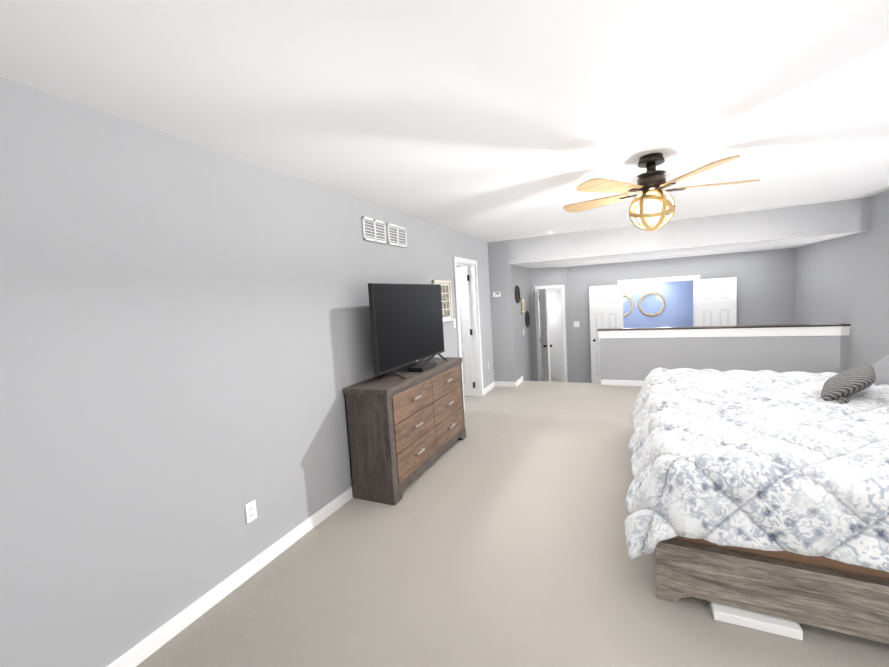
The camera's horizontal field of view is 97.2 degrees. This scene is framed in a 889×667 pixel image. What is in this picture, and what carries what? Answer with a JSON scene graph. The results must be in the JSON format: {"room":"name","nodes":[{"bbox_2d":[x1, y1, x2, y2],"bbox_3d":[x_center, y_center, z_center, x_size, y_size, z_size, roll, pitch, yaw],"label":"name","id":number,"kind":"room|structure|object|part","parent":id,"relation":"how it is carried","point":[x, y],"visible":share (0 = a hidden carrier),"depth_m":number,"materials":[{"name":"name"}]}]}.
{"room":"bedroom","nodes":[
{"label":"bedroom","id":0,"kind":"room"},
{"bbox_2d":[0,77,493,666],"bbox_3d":[-0.627,0.048,3.649,0.120,2.440,6.670,-1,6,24],"label":"wall","id":1,"kind":"structure","parent":0,"point":[186,353],"depth_m":1.86,"materials":[{"name":"paint"}]},
{"bbox_2d":[107,486,352,666],"bbox_3d":[-0.808,1.297,3.032,0.014,0.088,5.140,-1,6,24],"label":"baseboard","id":2,"kind":"structure","parent":1,"relation":"attached to","point":[147,647],"depth_m":2.12,"materials":[{"name":"white wood"}]},
{"bbox_2d":[245,500,256,523],"bbox_3d":[-1.140,1.052,2.315,0.009,0.115,0.070,-1,6,24],"label":"electrical outlet","id":3,"kind":"object","parent":1,"relation":"attached to","point":[251,511],"visible":1,"depth_m":2.31,"materials":[{"name":"white plastic"}]},
{"bbox_2d":[361,216,385,243],"bbox_3d":[-0.629,-0.927,3.526,0.014,0.200,0.350,-1,6,24],"label":"air vent","id":4,"kind":"object","parent":1,"relation":"in","point":[373,230],"visible":1,"depth_m":3.51,"materials":[{"name":"white plastic"}]},
{"bbox_2d":[386,223,406,247],"bbox_3d":[-0.467,-0.968,3.884,0.014,0.200,0.350,-1,6,24],"label":"air vent","id":5,"kind":"object","parent":1,"relation":"in","point":[396,235],"visible":1,"depth_m":3.87,"materials":[{"name":"white plastic"}]},
{"bbox_2d":[432,280,452,321],"bbox_3d":[-0.018,-0.396,4.834,0.028,0.510,0.510,-1,6,24],"label":"picture frame","id":6,"kind":"object","parent":1,"relation":"attached to","point":[446,299],"visible":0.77,"depth_m":4.92,"materials":[{"name":"beige"}]},
{"bbox_2d":[457,266,474,395],"bbox_3d":[0.072,-0.015,6.194,0.767,2.015,0.166,-1,6,24],"label":"door leaf","id":7,"kind":"structure","parent":1,"relation":"in","point":[463,280],"depth_m":6.05,"materials":[{"name":"white wood"}]},
{"bbox_2d":[453,256,483,409],"bbox_3d":[0.304,-0.020,5.709,0.156,2.100,0.900,-1,6,24],"label":"door frame","id":8,"kind":"structure","parent":1,"relation":"attached to","point":[475,326],"depth_m":6.00,"materials":[{"name":"white wood"}]},
{"bbox_2d":[484,381,494,394],"bbox_3d":[0.738,0.898,6.464,0.014,0.088,0.630,-1,6,24],"label":"baseboard","id":9,"kind":"structure","parent":1,"relation":"attached to","point":[492,385],"depth_m":6.45,"materials":[{"name":"white wood"}]},
{"bbox_2d":[0,0,888,242],"bbox_3d":[0.668,-1.246,2.844,6.750,0.120,6.840,-1,6,24],"label":"ceiling","id":10,"kind":"structure","parent":0,"point":[487,121],"depth_m":1.71,"materials":[{"name":"paint"}]},
{"bbox_2d":[563,153,759,231],"bbox_3d":[1.459,-0.971,2.750,1.250,0.505,1.218,-1,6,24],"label":"fan","id":11,"kind":"object","parent":10,"relation":"hanging from","point":[650,186],"visible":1,"depth_m":2.64,"materials":[{"name":"beige wood"}]},
{"bbox_3d":[1.441,-0.857,2.728,0.196,0.196,0.196,-1,6,24],"label":"globe","id":12,"kind":"part","parent":11,"relation":"part of","materials":[{"name":"beige glass"}]},
{"bbox_2d":[488,240,533,381],"bbox_3d":[1.228,-0.087,7.303,0.490,3.040,1.500,-1,6,24],"label":"wall","id":13,"kind":"structure","parent":0,"point":[512,353],"depth_m":6.62,"materials":[{"name":"paint"}]},
{"bbox_2d":[493,292,500,296],"bbox_3d":[0.874,-0.653,6.558,0.130,0.080,0.022,-1,6,24],"label":"thermostat","id":14,"kind":"object","parent":13,"relation":"attached to","point":[496,294],"visible":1,"depth_m":6.55,"materials":[{"name":"white plastic"}]},
{"bbox_2d":[495,381,514,386],"bbox_3d":[1.036,0.862,6.667,0.330,0.088,0.017,-1,6,24],"label":"baseboard","id":15,"kind":"structure","parent":13,"relation":"attached to","point":[497,383],"depth_m":6.66,"materials":[{"name":"white wood"}]},
{"bbox_2d":[515,285,519,302],"bbox_3d":[1.265,-0.677,6.788,0.024,0.314,0.314,-1,6,24],"label":"wall art","id":16,"kind":"object","parent":13,"relation":"attached to","point":[517,294],"visible":1,"depth_m":6.78,"materials":[{"name":"brown"}]},
{"bbox_2d":[515,376,522,386],"bbox_3d":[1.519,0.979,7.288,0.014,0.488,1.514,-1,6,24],"label":"baseboard","id":17,"kind":"structure","parent":13,"relation":"attached to","point":[520,380],"depth_m":6.73,"materials":[{"name":"white wood"}]},
{"bbox_2d":[521,298,524,313],"bbox_3d":[1.427,-0.507,7.143,0.020,0.280,0.220,-1,6,24],"label":"picture frame","id":18,"kind":"object","parent":13,"relation":"attached to","point":[522,305],"visible":1,"depth_m":7.12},
{"bbox_2d":[525,311,529,326],"bbox_3d":[1.580,-0.273,7.465,0.024,0.314,0.314,-1,6,24],"label":"wall art","id":19,"kind":"object","parent":13,"relation":"attached to","point":[527,319],"visible":1,"depth_m":7.46,"materials":[{"name":"brown"}]},
{"bbox_2d":[136,381,888,666],"bbox_3d":[0.991,1.498,3.436,6.750,0.600,7.600,-1,6,24],"label":"floor","id":20,"kind":"structure","parent":0,"point":[495,537],"depth_m":2.16,"materials":[{"name":"carpet"}]},
{"bbox_2d":[343,357,465,505],"bbox_3d":[-0.263,0.794,3.726,0.437,0.900,1.534,-1,6,24],"label":"dresser","id":21,"kind":"object","parent":20,"relation":"on","point":[403,434],"visible":0.98,"depth_m":3.14,"materials":[{"name":"brown wood"}]},
{"bbox_2d":[368,283,447,378],"bbox_3d":[-0.285,-0.066,3.719,0.264,0.808,1.300,-1,6,24],"label":"tv","id":22,"kind":"object","parent":21,"relation":"on","point":[406,324],"visible":1,"depth_m":3.53,"materials":[{"name":"black plastic"}]},
{"bbox_2d":[407,362,435,371],"bbox_3d":[-0.212,0.316,3.730,0.160,0.038,0.300,-1,6,24],"label":"cable box","id":23,"kind":"object","parent":21,"relation":"on","point":[421,366],"visible":1,"depth_m":3.65,"materials":[{"name":"black plastic"}]},
{"bbox_2d":[709,601,802,639],"bbox_3d":[1.525,1.265,2.043,0.320,0.045,0.660,-1,6,24],"label":"box","id":24,"kind":"object","parent":20,"relation":"on","point":[756,621],"visible":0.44,"depth_m":1.75,"materials":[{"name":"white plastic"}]},
{"bbox_2d":[625,354,888,643],"bbox_3d":[2.481,0.538,2.479,2.392,1.300,2.620,-1,6,26],"label":"bed","id":25,"kind":"object","parent":20,"relation":"on","point":[765,492],"visible":1,"depth_m":1.81,"materials":[{"name":"white fabric"}]},
{"bbox_2d":[538,289,560,380],"bbox_3d":[1.955,-0.081,8.671,1.105,2.700,1.079,-5,5,-20],"label":"wall","id":26,"kind":"structure","parent":0,"point":[553,332],"depth_m":8.72,"materials":[{"name":"white paint"}]},
{"bbox_2d":[530,267,570,381],"bbox_3d":[2.169,-0.044,8.111,0.905,2.700,0.120,-5,5,-20],"label":"wall","id":27,"kind":"structure","parent":0,"point":[548,276],"depth_m":7.97,"materials":[{"name":"paint"}]},
{"bbox_2d":[538,289,551,381],"bbox_3d":[1.974,0.143,7.661,0.302,2.015,0.538,-1,6,24],"label":"door leaf","id":28,"kind":"structure","parent":27,"relation":"in","point":[544,333],"depth_m":7.54,"materials":[{"name":"white wood"}]},
{"bbox_2d":[534,285,567,381],"bbox_3d":[2.173,0.060,8.120,0.720,2.090,0.156,-5,5,-20],"label":"door frame","id":29,"kind":"structure","parent":27,"relation":"attached to","point":[562,329],"depth_m":8.13,"materials":[{"name":"white wood"}]},
{"bbox_2d":[541,376,560,381],"bbox_3d":[3.264,1.115,8.472,6.750,0.200,4.030,-1,6,24],"label":"floor","id":30,"kind":"structure","parent":0,"point":[553,380],"depth_m":8.70,"materials":[{"name":"carpet"}]},
{"bbox_2d":[623,280,692,327],"bbox_3d":[4.880,-0.266,8.769,3.700,2.700,0.120,-1,6,24],"label":"wall","id":31,"kind":"structure","parent":0,"point":[678,298],"depth_m":8.64,"materials":[{"name":"paint"}]},
{"bbox_2d":[623,294,633,316],"bbox_3d":[4.050,-0.640,9.012,0.554,0.554,0.043,-1,6,24],"label":"mirror","id":32,"kind":"object","parent":31,"relation":"attached to","point":[628,305],"visible":0.48,"depth_m":8.95,"materials":[{"name":"brown mirror"}]},
{"bbox_2d":[638,292,665,316],"bbox_3d":[4.623,-0.651,8.752,0.554,0.554,0.043,-1,6,24],"label":"mirror","id":33,"kind":"object","parent":31,"relation":"attached to","point":[651,304],"visible":1,"depth_m":8.75,"materials":[{"name":"brown mirror"}]},
{"bbox_2d":[567,248,795,382],"bbox_3d":[4.385,-0.121,7.476,3.840,2.700,0.120,-1,6,24],"label":"wall","id":34,"kind":"structure","parent":0,"point":[765,287],"depth_m":7.07,"materials":[{"name":"paint"}]},
{"bbox_2d":[574,321,579,326],"bbox_3d":[2.740,-0.191,8.136,0.116,0.115,0.013,-1,6,24],"label":"light switch","id":35,"kind":"object","parent":34,"relation":"attached to","point":[576,323],"visible":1,"depth_m":8.13,"materials":[{"name":"white plastic"}]},
{"bbox_2d":[589,284,622,382],"bbox_3d":[3.233,0.051,7.836,0.600,2.015,0.165,-1,6,24],"label":"door leaf","id":36,"kind":"structure","parent":34,"relation":"in","point":[605,303],"depth_m":7.82,"materials":[{"name":"white wood"}]},
{"bbox_2d":[618,275,699,327],"bbox_3d":[4.132,-0.019,7.602,1.380,2.105,0.156,-1,6,24],"label":"door frame","id":37,"kind":"structure","parent":34,"relation":"attached to","point":[694,278],"depth_m":7.37,"materials":[{"name":"white wood"}]},
{"bbox_2d":[696,277,736,325],"bbox_3d":[4.902,0.018,7.080,0.600,2.015,0.165,-1,6,24],"label":"door leaf","id":38,"kind":"structure","parent":34,"relation":"in","point":[716,301],"depth_m":7.03,"materials":[{"name":"white wood"}]},
{"bbox_2d":[512,231,865,267],"bbox_3d":[3.418,-1.463,7.835,5.850,0.120,4.518,-1,6,24],"label":"ceiling","id":39,"kind":"structure","parent":0,"point":[720,249],"depth_m":6.20,"materials":[{"name":"paint"}]},
{"bbox_2d":[509,197,869,263],"bbox_3d":[2.543,-1.374,5.900,5.850,0.390,0.300,-1,6,24],"label":"soffit","id":40,"kind":"structure","parent":0,"point":[836,217],"depth_m":5.29,"materials":[{"name":"paint"}]},
{"bbox_2d":[600,335,848,380],"bbox_3d":[3.945,0.671,5.825,3.010,1.470,0.120,-1,6,24],"label":"wall","id":41,"kind":"structure","parent":0,"point":[637,359],"depth_m":5.67,"materials":[{"name":"paint"}]},
{"bbox_2d":[601,380,643,385],"bbox_3d":[3.914,0.768,5.777,2.990,0.088,0.014,-1,6,24],"label":"baseboard","id":42,"kind":"structure","parent":41,"relation":"attached to","point":[603,382],"depth_m":6.25,"materials":[{"name":"white wood"}]},
{"bbox_2d":[597,323,850,337],"bbox_3d":[3.884,-0.029,5.771,3.050,0.147,0.200,-1,6,24],"label":"trim","id":43,"kind":"structure","parent":41,"relation":"on","point":[832,329],"depth_m":5.60,"materials":[{"name":"white wood"}]},
{"bbox_2d":[795,190,888,368],"bbox_3d":[4.706,0.021,3.741,0.120,3.040,11.200,-1,6,24],"label":"wall","id":44,"kind":"structure","parent":0,"point":[845,279],"depth_m":4.95,"materials":[{"name":"paint"}]}
]}

